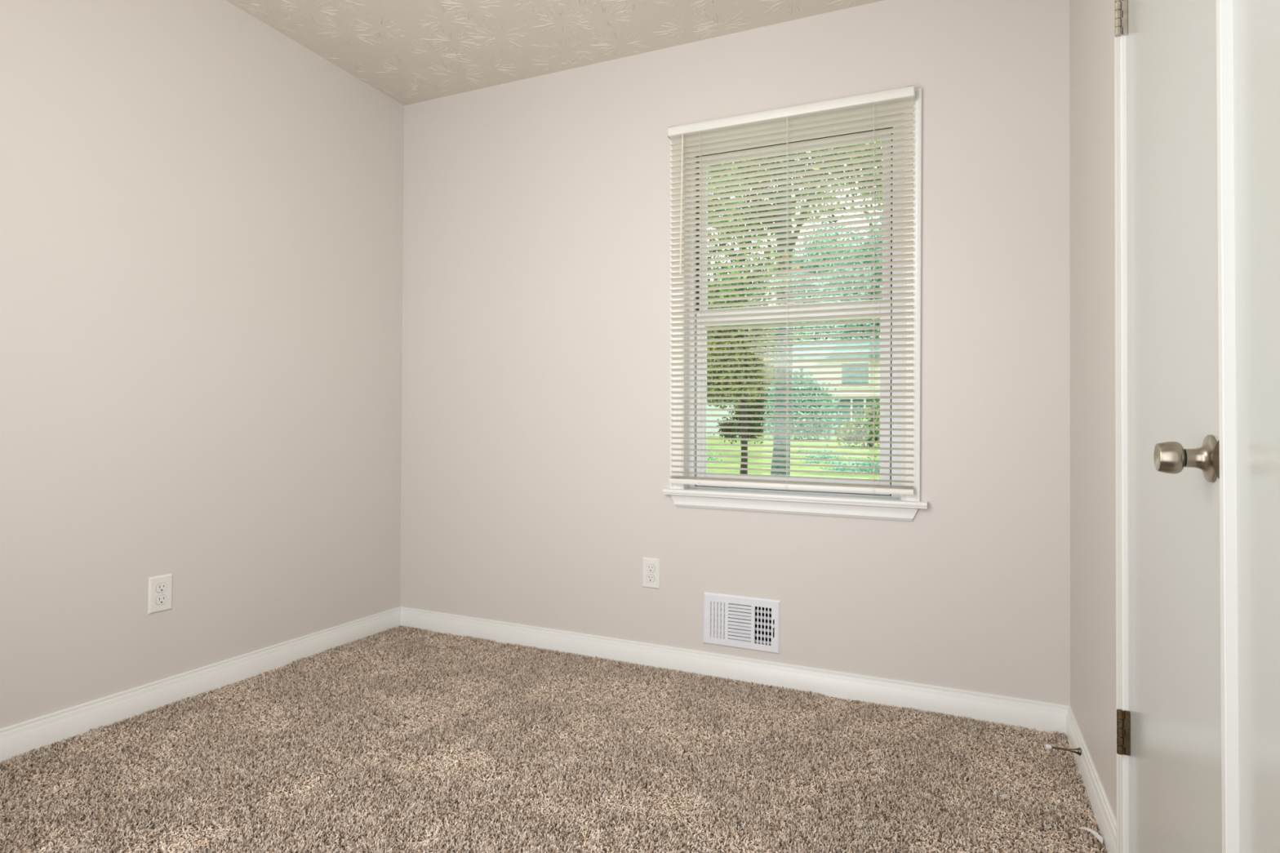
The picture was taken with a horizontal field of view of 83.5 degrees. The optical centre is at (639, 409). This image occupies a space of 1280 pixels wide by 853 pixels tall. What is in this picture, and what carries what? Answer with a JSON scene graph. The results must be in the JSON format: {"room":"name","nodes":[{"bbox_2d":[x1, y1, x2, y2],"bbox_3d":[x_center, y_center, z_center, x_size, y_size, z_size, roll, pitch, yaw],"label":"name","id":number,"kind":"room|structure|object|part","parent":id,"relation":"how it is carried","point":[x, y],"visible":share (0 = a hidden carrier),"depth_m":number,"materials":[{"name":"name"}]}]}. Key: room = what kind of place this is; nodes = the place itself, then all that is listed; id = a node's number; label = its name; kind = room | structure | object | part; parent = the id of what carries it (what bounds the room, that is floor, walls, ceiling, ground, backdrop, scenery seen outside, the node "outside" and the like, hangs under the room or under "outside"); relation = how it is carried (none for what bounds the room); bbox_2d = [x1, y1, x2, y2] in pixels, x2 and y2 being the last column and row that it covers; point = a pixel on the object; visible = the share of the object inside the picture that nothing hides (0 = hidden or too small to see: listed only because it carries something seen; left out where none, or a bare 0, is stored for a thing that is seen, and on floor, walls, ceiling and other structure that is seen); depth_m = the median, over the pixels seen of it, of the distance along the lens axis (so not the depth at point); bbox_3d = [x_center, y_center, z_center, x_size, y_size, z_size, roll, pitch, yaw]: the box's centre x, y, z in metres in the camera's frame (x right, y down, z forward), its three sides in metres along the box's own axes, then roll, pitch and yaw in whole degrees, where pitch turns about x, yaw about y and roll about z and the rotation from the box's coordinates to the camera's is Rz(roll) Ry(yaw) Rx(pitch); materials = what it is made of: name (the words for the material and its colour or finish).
{"room":"empty bedroom","nodes":[
{"label":"empty bedroom","id":0,"kind":"room"},
{"bbox_2d":[0,0,404,728],"bbox_3d":[-1.699,-0.263,2.226,0.172,2.454,2.570,0,-2,24],"label":"wall","id":1,"kind":"structure","parent":0,"point":[202,209],"depth_m":2.43,"materials":[{"name":"paint"}]},
{"bbox_2d":[147,573,172,614],"bbox_3d":[-1.561,0.600,2.338,0.008,0.118,0.077,-1,-2,24],"label":"wall outlet","id":2,"kind":"object","parent":1,"relation":"attached to","point":[160,587],"visible":1,"depth_m":2.33,"materials":[{"name":"plastic"}]},
{"bbox_2d":[155,595,166,604],"bbox_3d":[-1.558,0.620,2.336,0.004,0.030,0.036,0,-2,24],"label":"receptacle","id":3,"kind":"object","parent":2,"relation":"attached to","point":[160,599],"depth_m":2.33,"materials":[{"name":"plastic"}]},
{"bbox_2d":[155,582,167,592],"bbox_3d":[-1.559,0.581,2.338,0.004,0.030,0.036,0,-2,24],"label":"receptacle","id":4,"kind":"object","parent":2,"relation":"attached to","point":[160,587],"depth_m":2.34,"materials":[{"name":"plastic"}]},
{"bbox_2d":[0,606,399,762],"bbox_3d":[-1.634,0.919,2.155,0.013,0.090,2.570,0,-2,24],"label":"baseboard","id":5,"kind":"structure","parent":1,"relation":"attached to","point":[20,738],"depth_m":2.37,"materials":[{"name":"paint"}]},
{"bbox_2d":[0,628,1104,852],"bbox_3d":[-0.760,0.986,0.933,3.006,0.086,4.320,0,-2,24],"label":"floor","id":6,"kind":"structure","parent":0,"point":[275,702],"depth_m":1.88,"materials":[{"name":"beige carpet"}]},
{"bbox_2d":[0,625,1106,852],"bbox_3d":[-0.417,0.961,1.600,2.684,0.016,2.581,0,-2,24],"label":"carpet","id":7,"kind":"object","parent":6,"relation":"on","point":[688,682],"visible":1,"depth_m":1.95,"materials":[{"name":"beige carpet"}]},
{"bbox_2d":[1000,793,1010,799],"bbox_3d":[0.922,0.976,1.809,0.024,0.012,0.017,0,-2,24],"label":"tuft","id":8,"kind":"object","parent":7,"relation":"on","point":[1005,797],"visible":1,"depth_m":1.81,"materials":[{"name":"carpet"}]},
{"bbox_2d":[1079,827,1102,844],"bbox_3d":[1.037,0.972,1.643,0.016,0.008,0.067,1,-2,-12],"label":"paper scrap","id":9,"kind":"object","parent":7,"relation":"on","point":[1100,837],"visible":1,"depth_m":1.64,"materials":[{"name":"white paper"}]},
{"bbox_2d":[226,0,882,105],"bbox_3d":[-0.412,-1.534,1.693,3.006,0.103,2.810,0,-2,24],"label":"ceiling","id":10,"kind":"structure","parent":0,"point":[411,51],"depth_m":2.75,"materials":[{"name":"paint"}]},
{"bbox_2d":[400,0,1070,706],"bbox_3d":[0.123,-0.216,2.882,2.756,2.454,0.120,0,-2,24],"label":"wall","id":11,"kind":"structure","parent":0,"point":[535,456],"depth_m":2.77,"materials":[{"name":"paint"}]},
{"bbox_2d":[642,557,660,589],"bbox_3d":[0.043,0.642,2.817,0.077,0.118,0.008,0,-2,24],"label":"wall outlet","id":12,"kind":"object","parent":11,"relation":"attached to","point":[651,566],"visible":1,"depth_m":2.81,"materials":[{"name":"plastic"}]},
{"bbox_2d":[646,574,654,582],"bbox_3d":[0.042,0.662,2.814,0.034,0.029,0.003,0,-2,24],"label":"receptacle","id":13,"kind":"object","parent":12,"relation":"attached to","point":[650,578],"depth_m":2.81,"materials":[{"name":"plastic"}]},
{"bbox_2d":[646,564,654,572],"bbox_3d":[0.042,0.623,2.816,0.036,0.030,0.003,0,-2,24],"label":"receptacle","id":14,"kind":"object","parent":12,"relation":"attached to","point":[650,567],"depth_m":2.81,"materials":[{"name":"plastic"}]},
{"bbox_2d":[400,606,1068,734],"bbox_3d":[0.109,0.963,2.774,2.686,0.090,0.013,0,-2,24],"label":"baseboard","id":15,"kind":"structure","parent":11,"relation":"attached to","point":[1046,717],"depth_m":2.61,"materials":[{"name":"paint"}]},
{"bbox_2d":[702,591,780,654],"bbox_3d":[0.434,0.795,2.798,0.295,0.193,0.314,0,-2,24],"label":"air vent","id":16,"kind":"object","parent":11,"relation":"in","point":[740,622],"visible":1,"depth_m":2.67,"materials":[{"name":"metal"}]},
{"bbox_2d":[662,87,927,520],"bbox_3d":[0.572,-0.361,2.688,0.949,1.480,0.196,0,-2,24],"label":"window","id":17,"kind":"structure","parent":11,"relation":"in","point":[823,503],"depth_m":2.60,"materials":[{"name":"paint"}]},
{"bbox_2d":[667,84,915,495],"bbox_3d":[0.514,-0.406,2.605,0.902,1.392,0.043,0,-2,24],"label":"window blind","id":18,"kind":"object","parent":17,"relation":"attached to","point":[901,96],"visible":1,"depth_m":2.59,"materials":[{"name":"plastic"}]},
{"bbox_3d":[0.232,-0.400,2.738,0.020,1.332,0.029,0,-2,24],"label":"ladder cord","id":19,"kind":"part","parent":18,"relation":"part of","materials":[{"name":"white fabric"}]},
{"bbox_3d":[0.536,-0.399,2.602,0.017,1.332,0.029,0,-2,24],"label":"ladder cord","id":20,"kind":"part","parent":18,"relation":"part of","materials":[{"name":"white fabric"}]},
{"bbox_3d":[0.524,-1.081,2.624,0.896,0.036,0.037,0,-2,24],"label":"head rail","id":21,"kind":"part","parent":18,"relation":"part of","materials":[{"name":"plastic"}]},
{"bbox_3d":[0.517,0.275,2.587,0.878,0.020,0.027,0,-2,24],"label":"rail","id":22,"kind":"part","parent":18,"relation":"part of","materials":[{"name":"plastic"}]},
{"bbox_3d":[0.809,-0.398,2.479,0.011,1.332,0.029,0,-2,24],"label":"ladder cord","id":23,"kind":"part","parent":18,"relation":"part of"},
{"bbox_3d":[0.559,-0.043,2.708,0.735,0.692,0.025,0,-2,24],"label":"sash","id":24,"kind":"part","parent":17,"relation":"part of","materials":[{"name":"plastic"}]},
{"bbox_3d":[0.538,0.320,2.619,0.949,0.022,0.086,0,-2,24],"label":"sill","id":25,"kind":"part","parent":17,"relation":"part of","materials":[{"name":"paint"}]},
{"bbox_3d":[0.575,-0.697,2.749,0.738,0.650,0.018,0,-2,24],"label":"sash","id":26,"kind":"part","parent":17,"relation":"part of","materials":[{"name":"plastic"}]},
{"bbox_2d":[1069,0,1131,852],"bbox_3d":[0.885,-0.255,1.067,0.120,2.454,2.570,0,-2,24],"label":"wall","id":27,"kind":"structure","parent":0,"point":[1091,22],"depth_m":1.83,"materials":[{"name":"paint"}]},
{"bbox_2d":[1066,706,1116,852],"bbox_3d":[1.167,0.954,1.866,0.013,0.090,0.804,0,-2,24],"label":"baseboard","id":28,"kind":"structure","parent":27,"relation":"attached to","point":[1105,819],"depth_m":1.78,"materials":[{"name":"paint"}]},
{"bbox_2d":[1045,744,1080,755],"bbox_3d":[1.165,0.935,1.977,0.084,0.021,0.021,0,-2,24],"label":"door stop","id":29,"kind":"object","parent":28,"relation":"attached to","point":[1077,751],"visible":1,"depth_m":1.97,"materials":[{"name":"silver metal"}]},
{"bbox_3d":[1.163,0.934,1.975,0.063,0.007,0.007,0,-2,21],"label":"rod","id":30,"kind":"part","parent":29,"relation":"part of","materials":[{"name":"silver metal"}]},
{"bbox_2d":[1114,0,1239,852],"bbox_3d":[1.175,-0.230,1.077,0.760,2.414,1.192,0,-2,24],"label":"door","id":31,"kind":"structure","parent":27,"relation":"in","point":[1183,747],"depth_m":1.14,"materials":[{"name":"paint"}]},
{"bbox_3d":[0.875,-0.086,1.209,0.013,2.119,0.700,0,-2,24],"label":"casing","id":32,"kind":"part","parent":31,"relation":"part of","materials":[{"name":"paint"}]},
{"bbox_3d":[0.739,0.067,1.001,0.030,0.045,0.045,0,-2,24],"label":"knob","id":33,"kind":"part","parent":31,"relation":"part of","materials":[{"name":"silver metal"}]},
{"bbox_3d":[0.768,0.067,0.988,0.030,0.065,0.065,0,-2,24],"label":"knob","id":34,"kind":"part","parent":31,"relation":"part of","materials":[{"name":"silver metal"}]},
{"bbox_3d":[0.769,0.066,0.933,0.040,0.057,0.001,0,-2,24],"label":"strike plate","id":35,"kind":"part","parent":31,"relation":"part of","materials":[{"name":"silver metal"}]},
{"bbox_2d":[1233,0,1279,852],"bbox_3d":[0.557,-0.110,0.500,0.014,2.119,0.857,0,-2,24],"label":"door","id":36,"kind":"structure","parent":27,"relation":"in","point":[1256,23],"depth_m":0.82,"materials":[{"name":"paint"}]},
{"label":"outside","id":37,"kind":"structure","parent":0,"visible":0},
{"bbox_2d":[706,430,879,479],"bbox_3d":[17.396,2.371,44.597,120.000,4.108,89.500,0,-2,24],"label":"ground","id":38,"kind":"structure","parent":37,"point":[717,442],"depth_m":20.16,"materials":[{"name":"green plant"}]},
{"bbox_2d":[706,388,750,436],"bbox_3d":[4.492,-0.572,39.125,3.611,4.416,3.600,0,-2,24],"label":"shed","id":39,"kind":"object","parent":38,"relation":"on","point":[710,412],"visible":0.03,"depth_m":37.66,"materials":[{"name":"white"}]},
{"bbox_2d":[713,387,773,447],"bbox_3d":[2.937,-0.005,20.796,1.920,2.193,1.500,0,-2,24],"label":"shrub","id":40,"kind":"object","parent":38,"relation":"on","point":[755,406],"visible":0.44,"depth_m":20.46,"materials":[{"name":"green plant"}]},
{"bbox_2d":[706,200,797,474],"bbox_3d":[1.738,-1.123,12.501,1.828,4.905,2.525,1,-2,-9],"label":"tree","id":41,"kind":"object","parent":38,"relation":"on","point":[743,383],"visible":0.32,"depth_m":12.29,"materials":[{"name":"green plant"}]},
{"bbox_2d":[757,299,809,431],"bbox_3d":[7.253,-2.869,51.304,10.411,9.722,5.979,0,-2,27],"label":"tree","id":42,"kind":"object","parent":38,"relation":"on","point":[770,328],"visible":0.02,"depth_m":49.27,"materials":[{"name":"green plant"}]},
{"bbox_2d":[706,444,879,473],"bbox_3d":[3.730,1.190,16.504,2.083,0.821,5.213,2,-2,-38],"label":"shrub","id":43,"kind":"object","parent":38,"relation":"on","point":[842,469],"visible":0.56,"depth_m":15.07,"materials":[{"name":"green plant"}]},
{"bbox_2d":[707,141,882,475],"bbox_3d":[2.107,-2.701,10.279,3.961,8.062,3.619,0,-2,24],"label":"tree","id":44,"kind":"object","parent":38,"relation":"on","point":[780,376],"visible":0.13,"depth_m":9.98,"materials":[{"name":"green plant"}]},
{"bbox_2d":[760,368,852,439],"bbox_3d":[7.234,-0.119,31.967,4.345,3.708,2.712,1,-2,6],"label":"shrub","id":45,"kind":"object","parent":38,"relation":"on","point":[802,382],"visible":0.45,"depth_m":31.57,"materials":[{"name":"green plant"}]},
{"bbox_2d":[763,214,864,341],"bbox_3d":[15.728,-8.088,65.683,10.320,19.423,9.460,0,-2,30],"label":"tree","id":46,"kind":"object","parent":38,"relation":"on","point":[825,222],"visible":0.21,"depth_m":63.89,"materials":[{"name":"green plant"}]},
{"bbox_2d":[791,342,879,433],"bbox_3d":[12.040,-1.094,41.240,6.416,5.602,6.200,0,-2,24],"label":"house","id":47,"kind":"structure","parent":38,"relation":"on","point":[868,356],"depth_m":39.09,"materials":[{"name":"beige"}]},
{"bbox_3d":[11.441,0.509,38.822,0.100,2.245,0.100,0,-2,24],"label":"porch post","id":48,"kind":"part","parent":47,"relation":"part of","materials":[{"name":"white"}]},
{"bbox_3d":[11.569,-1.908,38.596,1.387,1.149,0.040,0,-2,24],"label":"pane","id":49,"kind":"part","parent":47,"relation":"part of","materials":[{"name":"clear glass"}]},
{"bbox_2d":[805,203,882,340],"bbox_3d":[16.657,-6.685,52.191,9.155,16.526,8.575,0,-2,27],"label":"tree","id":50,"kind":"object","parent":38,"relation":"on","point":[881,216],"visible":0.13,"depth_m":50.93,"materials":[{"name":"green plant"}]},
{"bbox_2d":[831,399,879,447],"bbox_3d":[8.268,0.591,25.875,2.818,1.887,2.125,0,-2,24],"label":"shrub","id":51,"kind":"object","parent":38,"relation":"on","point":[867,413],"visible":0.49,"depth_m":25.63,"materials":[{"name":"green plant"}]}
]}

